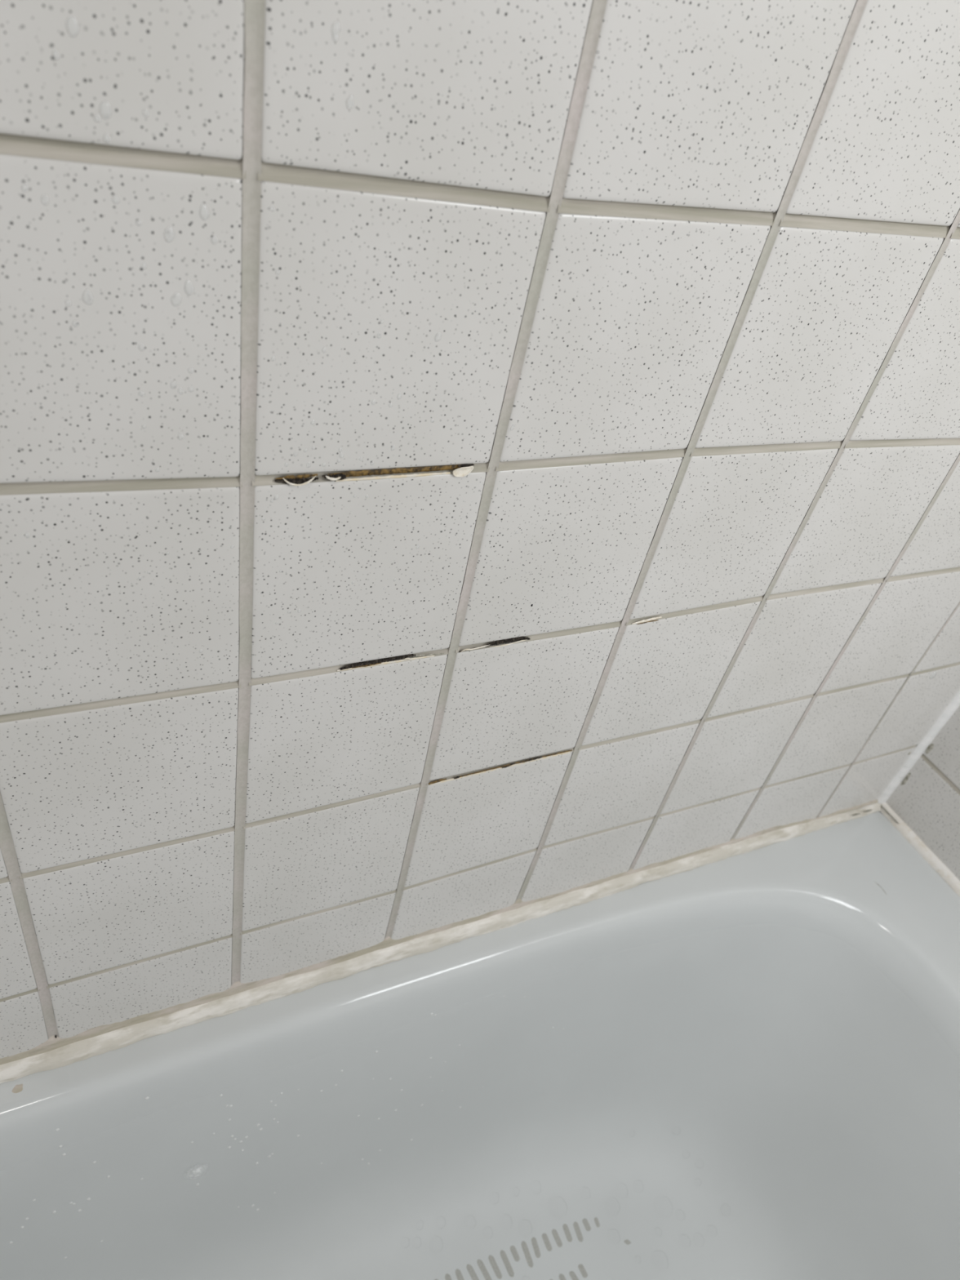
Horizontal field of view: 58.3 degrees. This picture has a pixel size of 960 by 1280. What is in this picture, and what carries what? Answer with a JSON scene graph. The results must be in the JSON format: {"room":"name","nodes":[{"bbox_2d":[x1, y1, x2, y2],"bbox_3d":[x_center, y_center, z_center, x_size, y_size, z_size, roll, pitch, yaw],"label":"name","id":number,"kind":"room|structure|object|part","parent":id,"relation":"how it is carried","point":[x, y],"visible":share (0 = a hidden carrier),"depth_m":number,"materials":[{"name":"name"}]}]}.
{"room":"bathroom","nodes":[
{"label":"bathroom","id":0,"kind":"room"},
{"bbox_2d":[0,0,959,1058],"bbox_3d":[-0.076,-0.208,0.448,1.940,2.486,0.105,-9,44,-26],"label":"wall","id":1,"kind":"structure","parent":0,"point":[700,259],"depth_m":0.51,"materials":[{"name":"tile"}]},
{"bbox_2d":[274,463,474,485],"bbox_3d":[-0.057,-0.094,0.491,0.120,0.008,0.004,-9,44,-26],"label":"joint","id":2,"kind":"object","parent":1,"relation":"attached to","point":[460,470],"visible":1,"depth_m":0.49,"materials":[{"name":"plastic"}]},
{"bbox_3d":[-0.101,-0.087,0.471,0.024,0.005,0.001,-9,44,-26],"label":"mould","id":3,"kind":"part","parent":2,"relation":"part of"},
{"bbox_3d":[-0.082,-0.090,0.480,0.014,0.005,0.001,-9,44,-26],"label":"mould","id":4,"kind":"part","parent":2,"relation":"part of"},
{"bbox_3d":[-0.008,-0.104,0.513,0.010,0.002,0.001,-9,44,-26],"label":"mould","id":5,"kind":"part","parent":2,"relation":"part of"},
{"bbox_2d":[337,653,446,671],"bbox_3d":[-0.060,0.014,0.597,0.081,0.007,0.003,-9,44,-26],"label":"joint","id":6,"kind":"object","parent":1,"relation":"attached to","point":[377,662],"visible":1,"depth_m":0.59,"materials":[{"name":"plastic"}]},
{"bbox_3d":[-0.070,0.015,0.592,0.055,0.005,0.002,-9,44,-26],"label":"mould","id":7,"kind":"part","parent":6,"relation":"part of","materials":[{"name":"black"}]},
{"bbox_3d":[-0.035,0.010,0.609,0.026,0.004,0.001,-9,44,-26],"label":"mould","id":8,"kind":"part","parent":6,"relation":"part of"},
{"bbox_2d":[459,635,529,652],"bbox_3d":[0.012,0.003,0.631,0.058,0.007,0.003,-9,44,-26],"label":"joint","id":9,"kind":"object","parent":1,"relation":"attached to","point":[517,639],"visible":1,"depth_m":0.63,"materials":[{"name":"plastic"}]},
{"bbox_3d":[0.021,0.001,0.636,0.037,0.006,0.002,-9,44,-26],"label":"mould","id":10,"kind":"part","parent":9,"relation":"part of","materials":[{"name":"black"}]},
{"bbox_2d":[428,749,572,785],"bbox_3d":[0.020,0.110,0.744,0.140,0.006,0.002,-9,44,-26],"label":"joint","id":11,"kind":"object","parent":1,"relation":"attached to","point":[536,758],"visible":1,"depth_m":0.74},
{"bbox_3d":[0.043,0.105,0.754,0.026,0.004,0.001,-9,44,-26],"label":"mould","id":12,"kind":"part","parent":11,"relation":"part of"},
{"bbox_2d":[632,616,662,624],"bbox_3d":[0.134,-0.015,0.692,0.028,0.004,0.001,-9,44,-26],"label":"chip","id":13,"kind":"object","parent":1,"relation":"attached to","point":[651,620],"visible":1,"depth_m":0.69,"materials":[{"name":"plastic"}]},
{"bbox_2d":[877,689,959,804],"bbox_3d":[0.728,-0.468,0.617,0.026,1.842,0.006,11,39,-3],"label":"bead","id":14,"kind":"object","parent":1,"relation":"attached to","point":[954,704],"visible":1,"depth_m":1.13,"materials":[{"name":"white plastic"}]},
{"bbox_2d":[900,773,911,785],"bbox_3d":[0.576,0.189,1.163,0.001,0.030,0.006,-9,44,-26],"label":"mold stain","id":15,"kind":"object","parent":14,"relation":"attached to","point":[902,775],"depth_m":1.16,"materials":[{"name":"grey"}]},
{"bbox_2d":[925,743,933,754],"bbox_3d":[0.587,0.142,1.124,0.002,0.022,0.007,-9,44,-26],"label":"mold stain","id":16,"kind":"object","parent":14,"relation":"attached to","point":[930,747],"depth_m":1.12,"materials":[{"name":"grey"}]},
{"bbox_2d":[880,705,959,880],"bbox_3d":[0.906,-0.017,0.572,0.135,2.410,0.800,-9,44,-26],"label":"wall","id":17,"kind":"structure","parent":0,"point":[928,802],"depth_m":1.12,"materials":[{"name":"tile"}]},
{"bbox_3d":[-0.116,1.564,0.336,2.650,0.060,2.520,-9,44,-26],"label":"floor","id":18,"kind":"structure","parent":0,"visible":0},
{"bbox_2d":[0,811,959,1279],"bbox_3d":[-0.076,0.760,0.789,1.636,0.577,0.688,-9,44,-26],"label":"bathtub","id":19,"kind":"object","parent":18,"relation":"on","point":[753,1073],"visible":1,"depth_m":1.02,"materials":[{"name":"white ceramic"}]},
{"bbox_2d":[12,1084,22,1093],"bbox_3d":[-0.387,0.375,0.718,0.012,0.001,0.009,-9,44,-26],"label":"smear","id":20,"kind":"object","parent":19,"relation":"on","point":[18,1088],"visible":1,"depth_m":0.72,"materials":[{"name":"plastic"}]},
{"bbox_2d":[186,1164,204,1177],"bbox_3d":[-0.283,0.529,0.857,0.030,0.035,0.005,-10,45,-26],"label":"soap splash","id":21,"kind":"object","parent":19,"relation":"on","point":[197,1171],"visible":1,"depth_m":0.86,"materials":[{"name":"white"}]},
{"bbox_2d":[0,799,882,1084],"bbox_3d":[-0.157,0.324,0.836,1.624,0.058,0.016,-9,44,-26],"label":"bead","id":22,"kind":"object","parent":19,"relation":"attached to","point":[54,1053],"visible":1,"depth_m":0.86,"materials":[{"name":"plastic"}]},
{"bbox_2d":[852,809,871,816],"bbox_3d":[0.520,0.235,1.171,0.039,0.005,0.004,-9,44,-26],"label":"mold stain","id":23,"kind":"object","parent":22,"relation":"attached to","point":[855,812],"depth_m":1.18,"materials":[{"name":"grey"}]},
{"bbox_2d":[880,802,959,897],"bbox_3d":[0.698,0.446,0.982,0.012,0.011,0.682,-9,44,-26],"label":"bead","id":24,"kind":"object","parent":19,"relation":"attached to","point":[907,833],"visible":1,"depth_m":1.15,"materials":[{"name":"beige plastic"}]},
{"bbox_2d":[881,805,898,823],"bbox_3d":[0.565,0.241,1.185,0.006,0.006,0.034,-9,44,-26],"label":"mold stain","id":25,"kind":"object","parent":24,"relation":"on","point":[886,811],"depth_m":1.19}
]}

